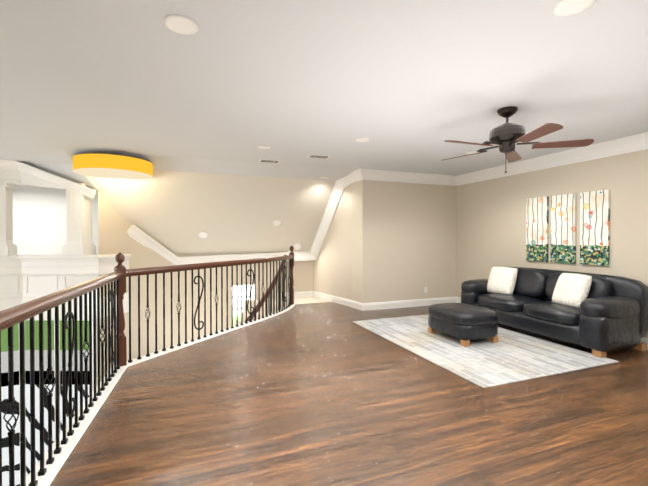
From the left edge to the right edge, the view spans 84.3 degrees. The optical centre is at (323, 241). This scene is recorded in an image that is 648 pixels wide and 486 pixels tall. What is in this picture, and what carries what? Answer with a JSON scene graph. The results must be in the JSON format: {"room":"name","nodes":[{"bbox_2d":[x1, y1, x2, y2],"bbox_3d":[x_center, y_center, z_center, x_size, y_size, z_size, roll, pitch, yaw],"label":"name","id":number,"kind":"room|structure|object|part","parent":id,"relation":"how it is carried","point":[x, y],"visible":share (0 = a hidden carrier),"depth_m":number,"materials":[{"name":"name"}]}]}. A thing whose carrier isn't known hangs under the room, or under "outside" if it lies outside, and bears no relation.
{"room":"living room","nodes":[
{"label":"living room","id":0,"kind":"room"},
{"bbox_2d":[0,160,97,197],"bbox_3d":[-6.724,-1.050,5.482,5.879,0.638,0.830,0,1,-21],"label":"header beam","id":1,"kind":"structure","parent":0,"point":[12,172],"depth_m":6.17,"materials":[{"name":"white wood"}]},
{"bbox_2d":[13,185,97,254],"bbox_3d":[-7.163,1.616,9.222,7.670,6.040,0.150,0,1,-21],"label":"wall","id":2,"kind":"structure","parent":0,"point":[39,220],"depth_m":9.10,"materials":[{"name":"white paint"}]},
{"bbox_2d":[0,254,130,386],"bbox_3d":[-6.545,2.460,5.597,6.273,4.420,0.794,0,1,-21],"label":"fireplace mantel","id":3,"kind":"structure","parent":0,"point":[24,278],"depth_m":6.25,"materials":[{"name":"white"}]},
{"bbox_2d":[1,319,93,485],"bbox_3d":[-5.950,2.869,5.773,3.977,3.000,0.524,0,1,-21],"label":"window","id":4,"kind":"structure","parent":3,"relation":"in","point":[4,404],"depth_m":6.28,"materials":[{"name":"white"}]},
{"bbox_2d":[0,183,95,255],"bbox_3d":[-4.987,-0.376,6.275,1.735,1.240,0.442,0,1,-6],"label":"column","id":5,"kind":"structure","parent":3,"relation":"on","point":[78,222],"depth_m":6.18,"materials":[{"name":"white wood"}]},
{"bbox_2d":[20,304,294,485],"bbox_3d":[-0.364,1.393,2.348,3.293,0.014,10.045,0,1,-21],"label":"trim","id":6,"kind":"structure","parent":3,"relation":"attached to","point":[53,469],"depth_m":2.83,"materials":[{"name":"white"}]},
{"bbox_2d":[98,191,176,381],"bbox_3d":[-3.526,1.886,6.912,1.244,5.544,0.880,0,1,-21],"label":"wall","id":7,"kind":"structure","parent":0,"point":[114,225],"depth_m":6.91,"materials":[{"name":"paint"}]},
{"bbox_2d":[177,260,312,343],"bbox_3d":[-1.702,2.486,8.155,3.050,4.320,0.120,0,1,-21],"label":"wall","id":8,"kind":"structure","parent":0,"point":[303,275],"depth_m":7.85,"materials":[{"name":"paint"}]},
{"bbox_2d":[231,285,253,326],"bbox_3d":[-1.837,1.667,8.123,0.564,1.384,0.050,0,1,-21],"label":"window","id":9,"kind":"structure","parent":8,"relation":"in","point":[239,300],"depth_m":8.09,"materials":[{"name":"white"}]},
{"bbox_2d":[277,291,312,298],"bbox_3d":[-0.688,1.273,8.460,0.870,0.140,0.018,0,1,-21],"label":"baseboard","id":10,"kind":"structure","parent":8,"relation":"attached to","point":[304,293],"depth_m":8.51,"materials":[{"name":"white wood"}]},
{"bbox_2d":[244,297,330,311],"bbox_3d":[-0.759,1.523,8.065,1.948,0.348,0.910,0,1,-21],"label":"floor carpet","id":11,"kind":"object","parent":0,"point":[304,300],"visible":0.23,"depth_m":7.99,"materials":[{"name":"beige carpet"}]},
{"bbox_2d":[233,310,272,325],"bbox_3d":[-1.994,2.726,6.343,0.880,2.355,3.242,0,1,27],"label":"flight","id":12,"kind":"object","parent":11,"relation":"attached to","point":[244,317],"visible":0.02,"depth_m":7.66,"materials":[{"name":"beige carpet"}]},
{"bbox_2d":[0,0,647,256],"bbox_3d":[-2.198,-0.492,3.640,13.000,1.720,13.800,0,1,-21],"label":"ceiling","id":13,"kind":"structure","parent":0,"point":[196,119],"depth_m":3.27,"materials":[{"name":"paint"}]},
{"bbox_2d":[73,154,152,179],"bbox_3d":[-3.406,-1.196,5.825,1.120,0.225,1.120,0,1,-21],"label":"ceiling lamp","id":14,"kind":"object","parent":13,"relation":"attached to","point":[108,166],"visible":0.96,"depth_m":5.47,"materials":[{"name":"yellow"}]},
{"bbox_2d":[164,14,198,34],"bbox_3d":[-0.879,-1.336,2.210,0.198,0.006,0.198,0,1,-30],"label":"recessed light","id":15,"kind":"object","parent":13,"relation":"in","point":[180,24],"depth_m":2.20,"materials":[{"name":"white plastic"}]},
{"bbox_2d":[198,231,207,238],"bbox_3d":[-2.499,-0.120,7.404,0.189,0.158,0.116,0,1,-27],"label":"recessed light","id":16,"kind":"object","parent":13,"relation":"in","point":[204,235],"depth_m":7.40,"materials":[{"name":"white"}]},
{"bbox_2d":[257,145,270,148],"bbox_3d":[-0.874,-1.364,5.202,0.197,0.006,0.198,0,1,-30],"label":"recessed light","id":17,"kind":"object","parent":13,"relation":"in","point":[261,146],"depth_m":5.20,"materials":[{"name":"white"}]},
{"bbox_2d":[258,159,280,162],"bbox_3d":[-0.936,-1.370,6.143,0.360,0.010,0.220,0,1,-21],"label":"ceiling vent","id":18,"kind":"object","parent":13,"relation":"in","point":[261,160],"depth_m":6.14,"materials":[{"name":"silver metal"}]},
{"bbox_2d":[273,219,280,226],"bbox_3d":[-1.022,-0.388,7.766,0.189,0.158,0.116,0,1,-27],"label":"recessed light","id":19,"kind":"object","parent":13,"relation":"in","point":[276,223],"depth_m":7.76,"materials":[{"name":"white"}]},
{"bbox_2d":[293,244,300,249],"bbox_3d":[-0.626,0.135,8.331,0.189,0.158,0.116,0,1,-27],"label":"recessed light","id":20,"kind":"object","parent":13,"relation":"in","point":[297,246],"depth_m":8.33,"materials":[{"name":"white"}]},
{"bbox_2d":[307,154,330,158],"bbox_3d":[-0.084,-1.367,5.795,0.360,0.010,0.220,0,1,-21],"label":"ceiling vent","id":21,"kind":"object","parent":13,"relation":"in","point":[308,156],"depth_m":5.77,"materials":[{"name":"silver metal"}]},
{"bbox_2d":[355,138,369,141],"bbox_3d":[0.518,-1.360,4.816,0.198,0.006,0.198,0,1,24],"label":"recessed light","id":22,"kind":"object","parent":13,"relation":"in","point":[358,139],"depth_m":4.81,"materials":[{"name":"white"}]},
{"bbox_2d":[441,106,593,172],"bbox_3d":[1.829,-1.021,3.667,1.398,0.662,1.456,0,1,-21],"label":"ceiling fan","id":23,"kind":"object","parent":13,"relation":"hanging from","point":[505,136],"depth_m":3.56,"materials":[{"name":"brown wood"}]},
{"bbox_3d":[1.829,-0.962,3.667,1.398,0.042,1.456,0,1,-21],"label":"fan blade","id":24,"kind":"part","parent":23,"relation":"part of","materials":[{"name":"brown wood"}]},
{"bbox_2d":[553,0,594,15],"bbox_3d":[1.412,-1.334,2.021,0.197,0.006,0.198,0,1,-30],"label":"recessed light","id":25,"kind":"object","parent":13,"relation":"in","point":[564,7],"depth_m":2.03,"materials":[{"name":"white plastic"}]},
{"bbox_2d":[313,180,362,302],"bbox_3d":[0.299,0.179,7.875,0.500,3.140,2.000,0,1,-21],"label":"wall block","id":26,"kind":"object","parent":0,"point":[338,267],"visible":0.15,"depth_m":7.54,"materials":[{"name":"paint"}]},
{"bbox_2d":[313,291,360,309],"bbox_3d":[0.237,1.279,7.819,0.365,0.140,1.880,0,1,-21],"label":"baseboard","id":27,"kind":"structure","parent":26,"relation":"attached to","point":[357,305],"depth_m":7.72,"materials":[{"name":"white wood"}]},
{"bbox_2d":[49,302,647,485],"bbox_3d":[1.298,1.569,2.991,6.855,0.350,10.042,0,1,-21],"label":"floor","id":28,"kind":"structure","parent":0,"point":[322,394],"depth_m":2.80,"materials":[{"name":"brown wood"}]},
{"bbox_2d":[0,245,293,485],"bbox_3d":[-0.871,1.327,3.889,3.123,2.406,6.886,0,1,-21],"label":"railing","id":29,"kind":"object","parent":28,"relation":"on","point":[20,314],"visible":0.96,"depth_m":2.88,"materials":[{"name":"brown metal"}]},
{"bbox_2d":[352,314,618,388],"bbox_3d":[1.923,1.370,5.061,2.000,0.010,2.860,0,1,-21],"label":"rug","id":30,"kind":"object","parent":28,"relation":"on","point":[509,357],"visible":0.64,"depth_m":4.36,"materials":[{"name":"white fabric"}]},
{"bbox_2d":[428,303,497,346],"bbox_3d":[1.952,1.143,5.081,0.670,0.440,0.860,0,1,-21],"label":"ottoman","id":31,"kind":"object","parent":30,"relation":"on","point":[465,323],"visible":1,"depth_m":4.77,"materials":[{"name":"black leather"}]},
{"bbox_2d":[461,267,647,357],"bbox_3d":[3.254,0.907,5.403,0.994,0.930,2.400,0,1,-21],"label":"sofa","id":32,"kind":"object","parent":28,"relation":"on","point":[600,315],"visible":1,"depth_m":4.74,"materials":[{"name":"black leather"}]},
{"bbox_2d":[487,267,517,294],"bbox_3d":[2.982,0.666,6.004,0.284,0.460,0.490,0,1,-21],"label":"pillow","id":33,"kind":"object","parent":32,"relation":"on","point":[502,280],"depth_m":5.90,"materials":[{"name":"fabric"}]},
{"bbox_2d":[552,273,591,308],"bbox_3d":[3.399,0.676,4.921,0.302,0.454,0.491,0,1,-21],"label":"pillow","id":34,"kind":"object","parent":32,"relation":"on","point":[571,289],"depth_m":4.82,"materials":[{"name":"fabric"}]},
{"bbox_2d":[362,180,455,302],"bbox_3d":[1.789,-0.017,7.456,2.280,2.740,0.150,0,1,-21],"label":"wall block","id":35,"kind":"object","parent":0,"point":[409,241],"visible":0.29,"depth_m":7.35,"materials":[{"name":"paint"}]},
{"bbox_2d":[361,297,455,310],"bbox_3d":[1.802,1.283,7.383,2.276,0.140,0.018,0,1,-21],"label":"baseboard","id":36,"kind":"structure","parent":35,"relation":"attached to","point":[378,305],"depth_m":7.33,"materials":[{"name":"white"}]},
{"bbox_2d":[456,149,647,337],"bbox_3d":[4.530,0.018,3.716,0.150,2.740,9.100,0,1,-21],"label":"wall","id":37,"kind":"structure","parent":0,"point":[490,223],"depth_m":5.79,"materials":[{"name":"paint"}]},
{"bbox_2d":[127,132,647,264],"bbox_3d":[1.085,-0.394,3.324,6.560,1.910,10.850,0,1,-21],"label":"crown molding","id":38,"kind":"structure","parent":37,"relation":"attached to","point":[629,144],"depth_m":7.08,"materials":[{"name":"white wood"}]},
{"bbox_2d":[526,196,548,261],"bbox_3d":[3.559,-0.194,5.977,0.033,1.060,0.380,0,1,-21],"label":"canvas art","id":39,"kind":"object","parent":37,"relation":"attached to","point":[537,219],"visible":0.93,"depth_m":5.95},
{"bbox_2d":[456,297,647,349],"bbox_3d":[4.479,1.318,3.628,0.018,0.140,8.950,0,1,-21],"label":"baseboard","id":40,"kind":"structure","parent":37,"relation":"attached to","point":[458,299],"depth_m":4.60,"materials":[{"name":"white"}]},
{"bbox_2d":[550,193,575,263],"bbox_3d":[3.717,-0.190,5.566,0.033,1.060,0.380,0,1,-21],"label":"canvas art","id":41,"kind":"object","parent":37,"relation":"attached to","point":[563,231],"visible":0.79,"depth_m":5.54},
{"bbox_2d":[580,189,609,265],"bbox_3d":[3.883,-0.186,5.137,0.033,1.060,0.380,0,1,-21],"label":"canvas art","id":42,"kind":"object","parent":37,"relation":"attached to","point":[594,227],"visible":0.86,"depth_m":5.11}
]}

